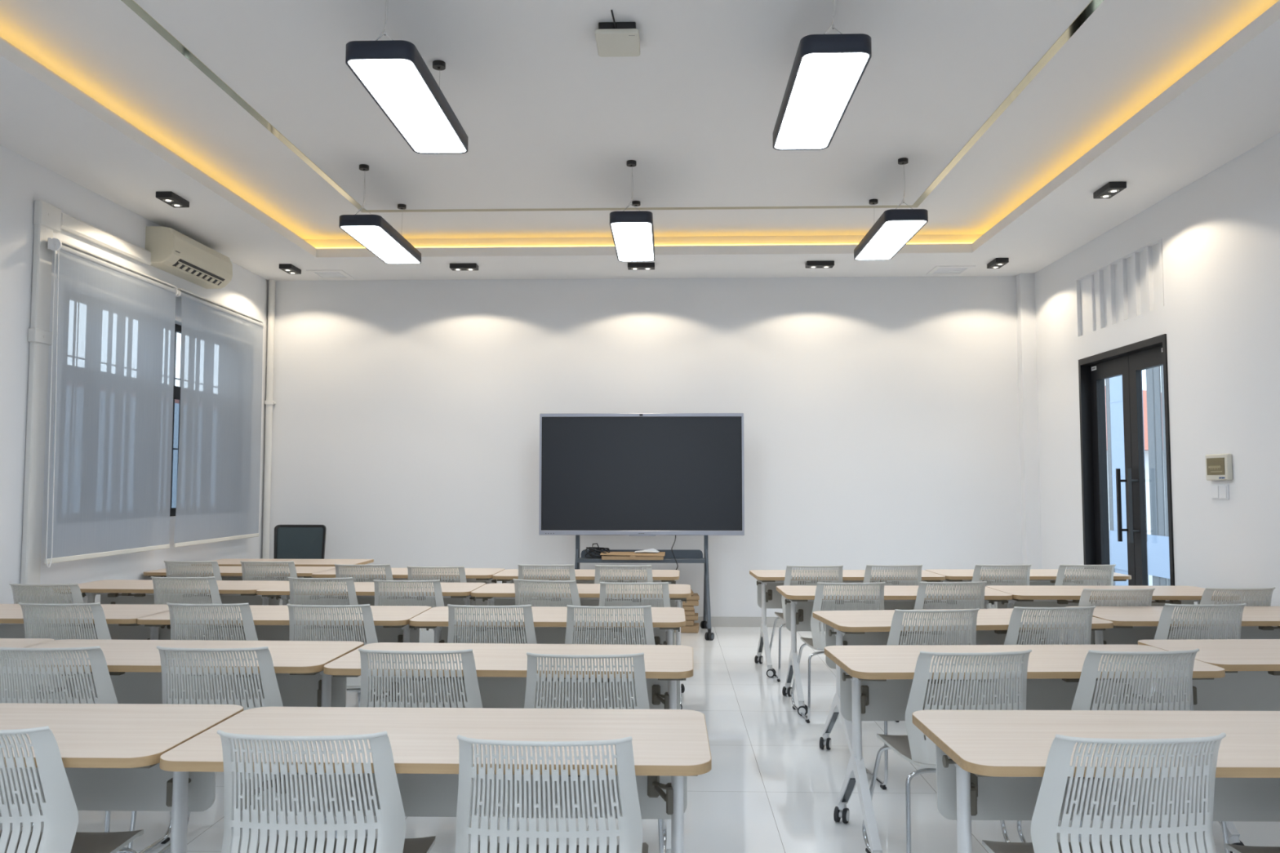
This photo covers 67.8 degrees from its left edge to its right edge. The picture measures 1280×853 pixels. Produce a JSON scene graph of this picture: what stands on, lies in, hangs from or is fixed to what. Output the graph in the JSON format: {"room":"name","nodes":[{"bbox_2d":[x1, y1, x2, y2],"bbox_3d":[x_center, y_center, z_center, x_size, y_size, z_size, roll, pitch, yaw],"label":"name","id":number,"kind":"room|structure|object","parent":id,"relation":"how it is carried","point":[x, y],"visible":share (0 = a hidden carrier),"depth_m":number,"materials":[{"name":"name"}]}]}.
{"room":"classroom","nodes":[
{"label":"classroom","id":0,"kind":"room"},
{"bbox_2d":[0,144,268,626],"bbox_3d":[-4.179,-0.373,3.757,0.180,4.100,12.400,0,-3,2],"label":"wall","id":1,"kind":"structure","parent":0,"point":[24,181],"depth_m":6.43,"materials":[{"name":"white"}]},
{"bbox_2d":[20,199,151,603],"bbox_3d":[-3.963,0.199,6.891,0.057,3.330,1.385,0,-3,2],"label":"cable trunking","id":2,"kind":"object","parent":1,"relation":"attached to","point":[49,219],"visible":0.88,"depth_m":6.30,"materials":[{"name":"white plastic"}]},
{"bbox_2d":[44,237,178,568],"bbox_3d":[-3.906,-0.122,7.064,0.160,2.192,1.611,0,-3,2],"label":"roller blind","id":3,"kind":"object","parent":1,"relation":"attached to","point":[111,472],"visible":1,"depth_m":6.96,"materials":[{"name":"grey"}]},
{"bbox_2d":[169,323,181,516],"bbox_3d":[-4.067,-0.070,8.096,0.040,1.670,3.020,0,-3,2],"label":"window","id":4,"kind":"structure","parent":1,"relation":"in","point":[176,392],"depth_m":8.32,"materials":[{"name":"black"}]},
{"bbox_2d":[145,226,232,288],"bbox_3d":[-3.839,-1.432,8.170,0.235,0.302,1.040,0,-3,2],"label":"air conditioner","id":5,"kind":"object","parent":1,"relation":"attached to","point":[172,251],"visible":1,"depth_m":7.94,"materials":[{"name":"beige"}]},
{"bbox_2d":[172,258,225,285],"bbox_3d":[-3.771,-1.317,8.171,0.067,0.060,0.780,0,-3,2],"label":"outlet","id":6,"kind":"object","parent":5,"relation":"attached to","point":[190,267],"depth_m":8.15,"materials":[{"name":"black"}]},
{"bbox_2d":[173,287,264,547],"bbox_3d":[-3.870,-0.035,8.732,0.130,2.167,1.671,0,-3,2],"label":"roller blind","id":7,"kind":"object","parent":1,"relation":"attached to","point":[218,495],"visible":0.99,"depth_m":8.63,"materials":[{"name":"grey"}]},
{"bbox_2d":[0,0,1279,280],"bbox_3d":[-0.136,-2.067,3.735,8.110,0.320,12.600,0,-3,2],"label":"ceiling","id":8,"kind":"structure","parent":0,"point":[1154,96],"depth_m":6.12,"materials":[{"name":"white"}]},
{"bbox_2d":[338,164,421,264],"bbox_3d":[-2.026,-1.661,7.537,0.310,0.480,1.220,0,-3,2],"label":"pendant lamp","id":9,"kind":"object","parent":8,"relation":"hanging from","point":[374,233],"visible":1,"depth_m":7.30,"materials":[{"name":"white"}]},
{"bbox_2d":[341,226,419,263],"bbox_3d":[-2.026,-1.429,7.523,0.288,0.009,1.198,0,-3,2],"label":"diffuser","id":10,"kind":"object","parent":9,"relation":"attached to","point":[380,241],"depth_m":7.47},
{"bbox_2d":[345,0,467,154],"bbox_3d":[-1.138,-1.823,4.813,0.310,0.480,1.220,0,-3,2],"label":"pendant lamp","id":11,"kind":"object","parent":8,"relation":"hanging from","point":[394,73],"visible":1,"depth_m":4.60,"materials":[{"name":"black"}]},
{"bbox_2d":[348,58,466,152],"bbox_3d":[-1.138,-1.591,4.800,0.288,0.009,1.198,0,-3,2],"label":"diffuser","id":12,"kind":"object","parent":11,"relation":"attached to","point":[402,89],"depth_m":4.69,"materials":[{"name":"plastic"}]},
{"bbox_2d":[121,0,1103,212],"bbox_3d":[-0.164,-2.131,3.639,4.770,0.004,9.110,0,-3,2],"label":"trim","id":13,"kind":"structure","parent":8,"relation":"attached to","point":[1093,5],"depth_m":6.23,"materials":[{"name":"gold metal"}]},
{"bbox_2d":[595,9,639,57],"bbox_3d":[-0.115,-2.023,4.911,0.224,0.072,0.378,0,-3,2],"label":"projector","id":14,"kind":"object","parent":8,"relation":"attached to","point":[614,38],"visible":1,"depth_m":4.90,"materials":[{"name":"white"}]},
{"bbox_2d":[609,160,654,262],"bbox_3d":[-0.047,-1.666,7.447,0.310,0.480,1.220,0,-3,2],"label":"pendant lamp","id":15,"kind":"object","parent":8,"relation":"hanging from","point":[632,232],"visible":1,"depth_m":7.18,"materials":[{"name":"white"}]},
{"bbox_2d":[611,222,653,261],"bbox_3d":[-0.047,-1.434,7.433,0.288,0.009,1.198,0,-3,2],"label":"diffuser","id":16,"kind":"object","parent":15,"relation":"attached to","point":[634,242],"depth_m":7.37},
{"bbox_2d":[315,242,973,248],"bbox_3d":[-0.152,-2.037,3.674,6.456,0.020,10.816,0,-3,2],"label":"light strip","id":17,"kind":"object","parent":8,"relation":"attached to","point":[907,242],"visible":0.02,"depth_m":9.04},
{"bbox_2d":[773,0,871,150],"bbox_3d":[0.876,-1.826,4.752,0.310,0.480,1.220,0,-3,2],"label":"pendant lamp","id":18,"kind":"object","parent":8,"relation":"hanging from","point":[827,71],"visible":1,"depth_m":4.52,"materials":[{"name":"white"}]},
{"bbox_2d":[774,52,868,149],"bbox_3d":[0.876,-1.594,4.739,0.288,0.009,1.198,0,-3,2],"label":"diffuser","id":19,"kind":"object","parent":18,"relation":"attached to","point":[822,87],"depth_m":4.63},
{"bbox_2d":[853,157,928,260],"bbox_3d":[1.922,-1.669,7.397,0.310,0.480,1.220,0,-3,2],"label":"pendant lamp","id":20,"kind":"object","parent":8,"relation":"hanging from","point":[895,228],"visible":1,"depth_m":7.16,"materials":[{"name":"white"}]},
{"bbox_2d":[855,220,926,259],"bbox_3d":[1.922,-1.437,7.383,0.288,0.009,1.198,0,-3,2],"label":"diffuser","id":21,"kind":"object","parent":20,"relation":"attached to","point":[888,237],"depth_m":7.32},
{"bbox_2d":[0,626,1279,852],"bbox_3d":[-0.134,1.729,3.559,8.510,0.120,12.900,0,-3,2],"label":"floor","id":22,"kind":"structure","parent":0,"point":[770,786],"depth_m":4.46,"materials":[{"name":"tile"}]},
{"bbox_2d":[8,582,84,604],"bbox_3d":[-3.609,1.385,5.941,0.593,0.849,0.489,0,-3,2],"label":"chair","id":23,"kind":"object","parent":22,"relation":"on","point":[21,592],"visible":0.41,"depth_m":5.76,"materials":[{"name":"white plastic"}]},
{"bbox_2d":[18,602,111,688],"bbox_3d":[-2.947,1.330,5.012,0.593,0.849,0.489,0,-3,2],"label":"chair","id":24,"kind":"object","parent":22,"relation":"on","point":[32,612],"visible":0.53,"depth_m":4.84,"materials":[{"name":"white plastic"}]},
{"bbox_2d":[0,725,143,852],"bbox_3d":[-1.681,1.184,2.552,0.593,0.849,0.489,0,-3,2],"label":"chair","id":25,"kind":"object","parent":22,"relation":"on","point":[60,816],"visible":1,"depth_m":2.40,"materials":[{"name":"white plastic"}]},
{"bbox_2d":[0,645,171,852],"bbox_3d":[-2.216,1.254,3.722,0.593,0.849,0.489,0,-3,2],"label":"chair","id":26,"kind":"object","parent":22,"relation":"on","point":[11,658],"visible":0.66,"depth_m":3.56,"materials":[{"name":"white plastic"}]},
{"bbox_2d":[0,604,181,639],"bbox_3d":[-3.314,1.395,5.264,1.430,0.750,0.629,0,-3,2],"label":"folding table","id":27,"kind":"object","parent":22,"relation":"on","point":[121,619],"visible":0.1,"depth_m":5.41,"materials":[{"name":"white"}]},
{"bbox_2d":[0,703,243,852],"bbox_3d":[-1.962,1.246,2.756,1.430,0.750,0.629,0,-3,1],"label":"folding table","id":28,"kind":"object","parent":22,"relation":"on","point":[110,753],"visible":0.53,"depth_m":2.86,"materials":[{"name":"white"}]},
{"bbox_2d":[53,579,288,605],"bbox_3d":[-3.227,1.476,6.630,1.430,0.750,0.629,0,-3,4],"label":"folding table","id":29,"kind":"object","parent":22,"relation":"on","point":[111,591],"visible":0.23,"depth_m":6.70,"materials":[{"name":"white"}]},
{"bbox_2d":[0,639,364,837],"bbox_3d":[-1.940,1.319,3.984,1.430,0.750,0.629,0,-3,2],"label":"folding table","id":30,"kind":"object","parent":22,"relation":"on","point":[134,666],"visible":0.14,"depth_m":4.13,"materials":[{"name":"white"}]},
{"bbox_2d":[151,576,222,639],"bbox_3d":[-2.966,1.410,6.361,0.593,0.849,0.489,0,-3,2],"label":"chair","id":31,"kind":"object","parent":22,"relation":"on","point":[165,597],"visible":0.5,"depth_m":6.19,"materials":[{"name":"white plastic"}]},
{"bbox_2d":[164,560,222,580],"bbox_3d":[-3.508,1.485,7.616,0.593,0.849,0.489,0,-3,2],"label":"chair","id":32,"kind":"object","parent":22,"relation":"on","point":[169,564],"visible":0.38,"depth_m":7.44,"materials":[{"name":"white plastic"}]},
{"bbox_2d":[166,602,257,640],"bbox_3d":[-2.187,1.329,4.999,0.593,0.849,0.489,0,-3,2],"label":"chair","id":33,"kind":"object","parent":22,"relation":"on","point":[250,633],"visible":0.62,"depth_m":4.83,"materials":[{"name":"white plastic"}]},
{"bbox_2d":[127,645,326,852],"bbox_3d":[-1.586,1.253,3.713,0.593,0.849,0.489,0,-3,2],"label":"chair","id":34,"kind":"object","parent":22,"relation":"on","point":[271,691],"visible":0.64,"depth_m":3.55,"materials":[{"name":"white plastic"}]},
{"bbox_2d":[143,565,335,602],"bbox_3d":[-3.227,1.545,7.798,1.430,0.750,0.629,0,-3,3],"label":"folding table","id":35,"kind":"object","parent":22,"relation":"on","point":[228,573],"visible":0.06,"depth_m":7.67,"materials":[{"name":"white"}]},
{"bbox_2d":[240,560,297,605],"bbox_3d":[-2.899,1.483,7.587,0.593,0.849,0.489,0,-3,2],"label":"chair","id":36,"kind":"object","parent":22,"relation":"on","point":[292,571],"visible":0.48,"depth_m":7.41,"materials":[{"name":"white plastic"}]},
{"bbox_2d":[192,559,373,568],"bbox_3d":[-3.171,1.585,8.501,1.424,0.755,0.604,0,-3,2],"label":"desk","id":37,"kind":"object","parent":22,"relation":"on","point":[221,562],"visible":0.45,"depth_m":8.48,"materials":[{"name":"brown wood"}]},
{"bbox_2d":[137,605,431,643],"bbox_3d":[-1.906,1.391,5.201,1.430,0.750,0.629,0,-3,2],"label":"folding table","id":38,"kind":"object","parent":22,"relation":"on","point":[271,623],"visible":0.12,"depth_m":5.27,"materials":[{"name":"white"}]},
{"bbox_2d":[273,524,326,559],"bbox_3d":[-3.350,1.480,9.177,0.598,1.045,0.571,0,-3,2],"label":"office chair","id":39,"kind":"object","parent":22,"relation":"on","point":[291,541],"visible":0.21,"depth_m":9.38,"materials":[{"name":"black"}]},
{"bbox_2d":[288,577,359,704],"bbox_3d":[-2.057,1.408,6.314,0.593,0.849,0.489,0,-3,2],"label":"chair","id":40,"kind":"object","parent":22,"relation":"on","point":[298,596],"visible":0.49,"depth_m":6.14,"materials":[{"name":"white plastic"}]},
{"bbox_2d":[217,729,435,852],"bbox_3d":[-0.823,1.181,2.501,0.593,0.849,0.489,0,-3,2],"label":"chair","id":41,"kind":"object","parent":22,"relation":"on","point":[390,824],"visible":1,"depth_m":2.34,"materials":[{"name":"white plastic"}]},
{"bbox_2d":[286,604,377,692],"bbox_3d":[-1.558,1.327,4.950,0.593,0.849,0.489,0,-3,2],"label":"chair","id":42,"kind":"object","parent":22,"relation":"on","point":[353,682],"visible":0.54,"depth_m":4.78,"materials":[{"name":"white plastic"}]},
{"bbox_2d":[334,564,393,582],"bbox_3d":[-2.077,1.467,7.313,0.593,0.849,0.489,0,-3,2],"label":"chair","id":43,"kind":"object","parent":22,"relation":"on","point":[388,575],"visible":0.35,"depth_m":7.13,"materials":[{"name":"white plastic"}]},
{"bbox_2d":[256,582,485,608],"bbox_3d":[-1.807,1.468,6.497,1.430,0.750,0.629,0,-3,3],"label":"folding table","id":44,"kind":"object","parent":22,"relation":"on","point":[453,593],"visible":0.17,"depth_m":6.52,"materials":[{"name":"white"}]},
{"bbox_2d":[358,579,444,707],"bbox_3d":[-1.462,1.398,6.156,0.593,0.849,0.489,0,-3,2],"label":"chair","id":45,"kind":"object","parent":22,"relation":"on","point":[383,594],"visible":0.42,"depth_m":5.98,"materials":[{"name":"white plastic"}]},
{"bbox_2d":[311,567,505,605],"bbox_3d":[-1.835,1.536,7.636,1.430,0.750,0.629,0,-3,3],"label":"folding table","id":46,"kind":"object","parent":22,"relation":"on","point":[473,575],"visible":0.19,"depth_m":7.59,"materials":[{"name":"white"}]},
{"bbox_2d":[335,648,488,841],"bbox_3d":[-0.817,1.250,3.659,0.593,0.849,0.489,0,-3,2],"label":"chair","id":47,"kind":"object","parent":22,"relation":"on","point":[471,683],"visible":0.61,"depth_m":3.49,"materials":[{"name":"white plastic"}]},
{"bbox_2d":[159,706,711,852],"bbox_3d":[-0.524,1.242,2.693,1.430,0.750,0.629,0,-3,2],"label":"folding table","id":48,"kind":"object","parent":22,"relation":"on","point":[670,746],"visible":0.7,"depth_m":2.76,"materials":[{"name":"brown wood"}]},
{"bbox_2d":[406,565,466,582],"bbox_3d":[-1.492,1.457,7.145,0.593,0.849,0.489,0,-3,2],"label":"chair","id":49,"kind":"object","parent":22,"relation":"on","point":[461,572],"visible":0.28,"depth_m":6.96,"materials":[{"name":"white plastic"}]},
{"bbox_2d":[447,604,537,644],"bbox_3d":[-0.748,1.326,4.936,0.593,0.849,0.489,0,-3,2],"label":"chair","id":50,"kind":"object","parent":22,"relation":"on","point":[531,637],"visible":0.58,"depth_m":4.77,"materials":[{"name":"white plastic"}]},
{"bbox_2d":[323,642,693,852],"bbox_3d":[-0.498,1.313,3.890,1.430,0.750,0.629,0,-3,3],"label":"folding table","id":51,"kind":"object","parent":22,"relation":"on","point":[501,668],"visible":0.34,"depth_m":4.03,"materials":[{"name":"white"}]},
{"bbox_2d":[512,578,581,606],"bbox_3d":[-0.553,1.398,6.156,0.593,0.849,0.489,-1,-4,16],"label":"chair","id":52,"kind":"object","parent":22,"relation":"on","point":[575,597],"visible":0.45,"depth_m":5.98,"materials":[{"name":"white plastic"}]},
{"bbox_2d":[517,564,576,583],"bbox_3d":[-0.697,1.466,7.291,0.593,0.849,0.489,0,-3,2],"label":"chair","id":53,"kind":"object","parent":22,"relation":"on","point":[571,575],"visible":0.3,"depth_m":7.11,"materials":[{"name":"white plastic"}]},
{"bbox_2d":[408,606,685,644],"bbox_3d":[-0.472,1.387,5.143,1.430,0.750,0.629,0,-3,2],"label":"folding table","id":54,"kind":"object","parent":22,"relation":"on","point":[549,622],"visible":0.27,"depth_m":5.17,"materials":[{"name":"white"}]},
{"bbox_2d":[455,734,648,852],"bbox_3d":[-0.224,1.178,2.453,0.593,0.849,0.489,0,-3,2],"label":"chair","id":55,"kind":"object","parent":22,"relation":"on","point":[629,832],"visible":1,"depth_m":2.30,"materials":[{"name":"white plastic"}]},
{"bbox_2d":[471,583,691,709],"bbox_3d":[-0.374,1.462,6.393,1.430,0.750,0.629,0,-3,3],"label":"folding table","id":56,"kind":"object","parent":22,"relation":"on","point":[497,594],"visible":0.29,"depth_m":6.38,"materials":[{"name":"white"}]},
{"bbox_2d":[492,568,679,584],"bbox_3d":[-0.405,1.528,7.503,1.430,0.750,0.629,0,-3,3],"label":"folding table","id":57,"kind":"object","parent":22,"relation":"on","point":[582,576],"visible":0.23,"depth_m":7.39,"materials":[{"name":"white"}]},
{"bbox_2d":[507,652,666,852],"bbox_3d":[-0.194,1.245,3.580,0.593,0.849,0.489,0,-3,1],"label":"chair","id":58,"kind":"object","parent":22,"relation":"on","point":[639,674],"visible":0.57,"depth_m":3.41,"materials":[{"name":"white plastic"}]},
{"bbox_2d":[564,604,655,644],"bbox_3d":[-0.149,1.324,4.907,0.593,0.849,0.489,0,-3,2],"label":"chair","id":59,"kind":"object","parent":22,"relation":"on","point":[571,615],"visible":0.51,"depth_m":4.74,"materials":[{"name":"white plastic"}]},
{"bbox_2d":[594,564,653,583],"bbox_3d":[-0.118,1.463,7.243,0.593,0.849,0.489,0,-3,2],"label":"chair","id":60,"kind":"object","parent":22,"relation":"on","point":[648,575],"visible":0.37,"depth_m":7.07,"materials":[{"name":"white plastic"}]},
{"bbox_2d":[599,582,681,709],"bbox_3d":[-0.030,1.390,6.022,0.593,0.849,0.489,0,-3,2],"label":"chair","id":61,"kind":"object","parent":22,"relation":"on","point":[604,589],"visible":0.38,"depth_m":5.85,"materials":[{"name":"white plastic"}]},
{"bbox_2d":[574,535,714,640],"bbox_3d":[0.014,1.132,9.273,1.374,1.750,0.813,0,-3,2],"label":"stand","id":62,"kind":"object","parent":22,"relation":"on","point":[681,556],"depth_m":9.26,"materials":[{"name":"grey"}]},
{"bbox_2d":[600,551,665,559],"bbox_3d":[-0.069,1.248,9.202,0.620,0.066,0.183,0,-3,3],"label":"cardboard box","id":63,"kind":"object","parent":62,"relation":"on","point":[611,555],"visible":0.95,"depth_m":9.13,"materials":[{"name":"beige"}]},
{"bbox_2d":[577,549,705,563],"bbox_3d":[0.014,1.262,9.269,1.230,0.110,0.252,0,-3,2],"label":"shelf","id":64,"kind":"object","parent":62,"relation":"attached to","point":[681,556],"depth_m":9.26,"materials":[{"name":"grey"}]},
{"bbox_2d":[538,413,744,536],"bbox_3d":[0.015,0.470,9.339,1.996,1.196,0.106,0,-3,2],"label":"screen","id":65,"kind":"object","parent":62,"relation":"attached to","point":[631,474],"visible":1,"depth_m":9.30,"materials":[{"name":"grey"}]},
{"bbox_2d":[769,564,843,681],"bbox_3d":[1.289,1.461,7.210,0.593,0.849,0.489,0,-3,-1],"label":"chair","id":66,"kind":"object","parent":22,"relation":"on","point":[788,576],"visible":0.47,"depth_m":7.04,"materials":[{"name":"white plastic"}]},
{"bbox_2d":[791,582,898,723],"bbox_3d":[1.288,1.390,6.012,0.593,0.849,0.489,0,-3,-2],"label":"chair","id":67,"kind":"object","parent":22,"relation":"on","point":[817,642],"visible":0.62,"depth_m":5.84,"materials":[{"name":"white plastic"}]},
{"bbox_2d":[749,569,945,677],"bbox_3d":[1.601,1.525,7.462,1.430,0.750,0.629,0,-3,-1],"label":"folding table","id":68,"kind":"object","parent":22,"relation":"on","point":[768,597],"visible":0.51,"depth_m":7.46,"materials":[{"name":"white"}]},
{"bbox_2d":[862,564,922,585],"bbox_3d":[1.891,1.464,7.262,0.593,0.849,0.489,0,-3,-1],"label":"chair","id":69,"kind":"object","parent":22,"relation":"on","point":[868,576],"visible":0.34,"depth_m":7.08,"materials":[{"name":"white plastic"}]},
{"bbox_2d":[776,585,1012,715],"bbox_3d":[1.644,1.455,6.272,1.430,0.750,0.629,0,-3,0],"label":"folding table","id":70,"kind":"object","parent":22,"relation":"on","point":[799,599],"visible":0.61,"depth_m":6.28,"materials":[{"name":"white"}]},
{"bbox_2d":[865,608,979,790],"bbox_3d":[1.418,1.316,4.768,0.593,0.849,0.489,0,-3,-5],"label":"chair","id":71,"kind":"object","parent":22,"relation":"on","point":[896,627],"visible":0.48,"depth_m":4.59,"materials":[{"name":"white plastic"}]},
{"bbox_2d":[913,581,986,609],"bbox_3d":[1.926,1.392,6.057,0.593,0.849,0.489,0,-3,-3],"label":"chair","id":72,"kind":"object","parent":22,"relation":"on","point":[976,596],"visible":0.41,"depth_m":5.88,"materials":[{"name":"white plastic"}]},
{"bbox_2d":[862,648,1057,852],"bbox_3d":[1.203,1.248,3.626,0.593,0.849,0.489,0,-3,-5],"label":"chair","id":73,"kind":"object","parent":22,"relation":"on","point":[916,748],"visible":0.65,"depth_m":3.46,"materials":[{"name":"white plastic"}]},
{"bbox_2d":[812,608,1113,773],"bbox_3d":[1.674,1.381,5.031,1.430,0.750,0.629,0,-3,-5],"label":"folding table","id":74,"kind":"object","parent":22,"relation":"on","point":[842,628],"visible":0.36,"depth_m":5.05,"materials":[{"name":"white"}]},
{"bbox_2d":[971,564,1031,608],"bbox_3d":[2.712,1.465,7.287,0.593,0.849,0.489,0,-3,-1],"label":"chair","id":75,"kind":"object","parent":22,"relation":"on","point":[976,575],"visible":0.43,"depth_m":7.11,"materials":[{"name":"white plastic"}]},
{"bbox_2d":[824,644,1225,852],"bbox_3d":[1.508,1.311,3.859,1.430,0.750,0.629,0,-3,-1],"label":"folding table","id":76,"kind":"object","parent":22,"relation":"on","point":[876,682],"visible":0.56,"depth_m":3.98,"materials":[{"name":"white"}]},
{"bbox_2d":[925,568,1131,607],"bbox_3d":[3.038,1.529,7.518,1.430,0.750,0.629,0,-3,-1],"label":"folding table","id":77,"kind":"object","parent":22,"relation":"on","point":[1037,576],"visible":0.09,"depth_m":7.46,"materials":[{"name":"white"}]},
{"bbox_2d":[1004,605,1095,644],"bbox_3d":[2.031,1.322,4.870,0.593,0.849,0.489,0,-3,-5],"label":"chair","id":78,"kind":"object","parent":22,"relation":"on","point":[1011,637],"visible":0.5,"depth_m":4.70,"materials":[{"name":"white plastic"}]},
{"bbox_2d":[1054,564,1115,586],"bbox_3d":[3.342,1.466,7.288,0.593,0.849,0.489,0,-3,-1],"label":"chair","id":79,"kind":"object","parent":22,"relation":"on","point":[1108,573],"visible":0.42,"depth_m":7.11,"materials":[{"name":"white plastic"}]},
{"bbox_2d":[911,710,1279,852],"bbox_3d":[1.543,1.240,2.660,1.430,0.750,0.629,0,-3,1],"label":"folding table","id":80,"kind":"object","parent":22,"relation":"on","point":[991,764],"visible":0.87,"depth_m":2.80,"materials":[{"name":"white"}]},
{"bbox_2d":[982,732,1226,852],"bbox_3d":[1.206,1.179,2.474,0.593,0.849,0.489,0,-3,-2],"label":"chair","id":81,"kind":"object","parent":22,"relation":"on","point":[1045,828],"visible":1,"depth_m":2.32,"materials":[{"name":"white plastic"}]},
{"bbox_2d":[986,585,1240,631],"bbox_3d":[3.079,1.454,6.269,1.430,0.750,0.629,0,-3,1],"label":"folding table","id":82,"kind":"object","parent":22,"relation":"on","point":[1023,596],"visible":0.16,"depth_m":6.27,"materials":[{"name":"white"}]},
{"bbox_2d":[1075,587,1155,644],"bbox_3d":[2.759,1.369,5.668,0.593,0.849,0.489,0,-3,-2],"label":"chair","id":83,"kind":"object","parent":22,"relation":"on","point":[1146,594],"visible":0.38,"depth_m":5.49,"materials":[{"name":"white plastic"}]},
{"bbox_2d":[1017,648,1230,852],"bbox_3d":[1.829,1.249,3.648,0.593,0.849,0.489,0,-3,-4],"label":"chair","id":84,"kind":"object","parent":22,"relation":"on","point":[1184,660],"visible":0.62,"depth_m":3.48,"materials":[{"name":"white plastic"}]},
{"bbox_2d":[1066,606,1279,644],"bbox_3d":[3.130,1.389,5.168,1.430,0.750,0.629,0,-3,0],"label":"folding table","id":85,"kind":"object","parent":22,"relation":"on","point":[1131,624],"visible":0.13,"depth_m":5.25,"materials":[{"name":"white"}]},
{"bbox_2d":[1150,603,1246,684],"bbox_3d":[2.848,1.328,4.976,0.593,0.849,0.489,0,-3,-2],"label":"chair","id":86,"kind":"object","parent":22,"relation":"on","point":[1233,622],"visible":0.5,"depth_m":4.80,"materials":[{"name":"white plastic"}]},
{"bbox_2d":[1137,639,1279,852],"bbox_3d":[2.939,1.321,4.016,1.430,0.750,0.629,0,-3,-1],"label":"folding table","id":87,"kind":"object","parent":22,"relation":"on","point":[1251,682],"visible":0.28,"depth_m":4.17,"materials":[{"name":"white"}]},
{"bbox_2d":[1200,586,1275,606],"bbox_3d":[3.486,1.372,5.715,0.593,0.849,0.489,0,-3,-3],"label":"chair","id":88,"kind":"object","parent":22,"relation":"on","point":[1262,597],"visible":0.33,"depth_m":5.53,"materials":[{"name":"white plastic"}]},
{"bbox_2d":[269,275,1022,617],"bbox_3d":[0.056,-0.006,9.921,8.510,4.100,0.200,0,-3,2],"label":"wall","id":89,"kind":"structure","parent":0,"point":[882,424],"depth_m":9.83,"materials":[{"name":"white"}]},
{"bbox_2d":[262,279,275,559],"bbox_3d":[-3.852,0.252,9.880,0.100,3.580,0.088,0,-3,2],"label":"pipe","id":90,"kind":"object","parent":89,"relation":"attached to","point":[268,402],"visible":0.8,"depth_m":9.87,"materials":[{"name":"white"}]},
{"bbox_2d":[693,617,786,626],"bbox_3d":[-0.020,1.984,9.698,7.765,0.100,0.012,0,-3,2],"label":"baseboard","id":91,"kind":"structure","parent":89,"relation":"attached to","point":[715,621],"depth_m":9.66,"materials":[{"name":"grey"}]},
{"bbox_2d":[1015,273,1041,568],"bbox_3d":[3.932,0.237,9.628,0.145,3.580,0.120,0,-3,2],"label":"column","id":92,"kind":"structure","parent":89,"relation":"attached to","point":[1024,282],"depth_m":9.60,"materials":[{"name":"white"}]},
{"bbox_2d":[1034,132,1279,606],"bbox_3d":[3.928,-0.387,3.512,0.220,4.100,12.400,0,-3,2],"label":"wall","id":93,"kind":"structure","parent":0,"point":[1219,317],"depth_m":6.64,"materials":[{"name":"white"}]},
{"bbox_2d":[1080,239,1164,335],"bbox_3d":[3.989,-1.116,7.934,0.033,0.520,1.458,0,-3,2],"label":"vent","id":94,"kind":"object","parent":93,"relation":"attached to","point":[1087,295],"depth_m":7.87,"materials":[{"name":"white"}]},
{"bbox_2d":[1078,333,1174,586],"bbox_3d":[4.051,0.634,7.782,0.228,2.567,1.510,0,-3,2],"label":"door","id":95,"kind":"structure","parent":93,"relation":"in","point":[1128,362],"depth_m":7.87,"materials":[{"name":"black"}]},
{"bbox_2d":[1205,453,1232,480],"bbox_3d":[3.886,0.274,6.405,0.040,0.176,0.260,0,-3,2],"label":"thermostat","id":96,"kind":"object","parent":93,"relation":"attached to","point":[1218,466],"visible":1,"depth_m":6.36,"materials":[{"name":"white"}]},
{"label":"outside","id":97,"kind":"structure","parent":0,"visible":0},
{"bbox_2d":[1148,574,1152,586],"bbox_3d":[0.759,3.484,24.825,120.000,0.100,110.000,0,-3,2],"label":"ground","id":98,"kind":"structure","parent":97,"point":[1150,577],"depth_m":19.13,"materials":[{"name":"grey"}]},
{"bbox_2d":[1105,377,1115,586],"bbox_3d":[7.047,0.254,14.303,0.020,5.100,0.120,0,-3,2],"label":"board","id":99,"kind":"object","parent":98,"relation":"on","point":[1107,380],"visible":0.29,"depth_m":14.28,"materials":[{"name":"grey"}]},
{"bbox_2d":[1109,375,1128,586],"bbox_3d":[7.034,0.234,13.969,0.026,5.100,0.530,0,-3,2],"label":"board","id":100,"kind":"object","parent":98,"relation":"on","point":[1116,402],"visible":0.4,"depth_m":14.02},
{"bbox_2d":[1105,390,1165,534],"bbox_3d":[19.295,1.222,42.386,17.200,6.500,31.100,0,-3,2],"label":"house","id":101,"kind":"structure","parent":98,"relation":"on","point":[1144,396],"depth_m":27.55,"materials":[{"name":"white"}]},
{"bbox_2d":[1146,367,1160,586],"bbox_3d":[7.009,0.180,13.053,0.020,5.100,0.175,0,-3,2],"label":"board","id":102,"kind":"object","parent":98,"relation":"on","point":[1149,372],"visible":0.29,"depth_m":13.02,"materials":[{"name":"grey"}]},
{"bbox_2d":[1153,366,1167,586],"bbox_3d":[7.003,0.168,12.858,0.020,5.100,0.135,0,-3,2],"label":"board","id":103,"kind":"object","parent":98,"relation":"on","point":[1158,424],"visible":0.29,"depth_m":12.83,"materials":[{"name":"grey"}]},
{"bbox_2d":[1160,365,1170,586],"bbox_3d":[6.993,0.148,12.527,0.020,5.100,0.440,0,-3,2],"label":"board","id":104,"kind":"object","parent":98,"relation":"on","point":[1162,366],"visible":0.07,"depth_m":12.70,"materials":[{"name":"grey"}]},
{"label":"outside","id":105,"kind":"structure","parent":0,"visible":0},
{"bbox_2d":[1109,530,1169,578],"bbox_3d":[7.004,1.797,13.711,0.025,0.550,3.200,0,-3,2],"label":"rail","id":106,"kind":"object","parent":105,"point":[1157,546],"visible":0.21,"depth_m":12.99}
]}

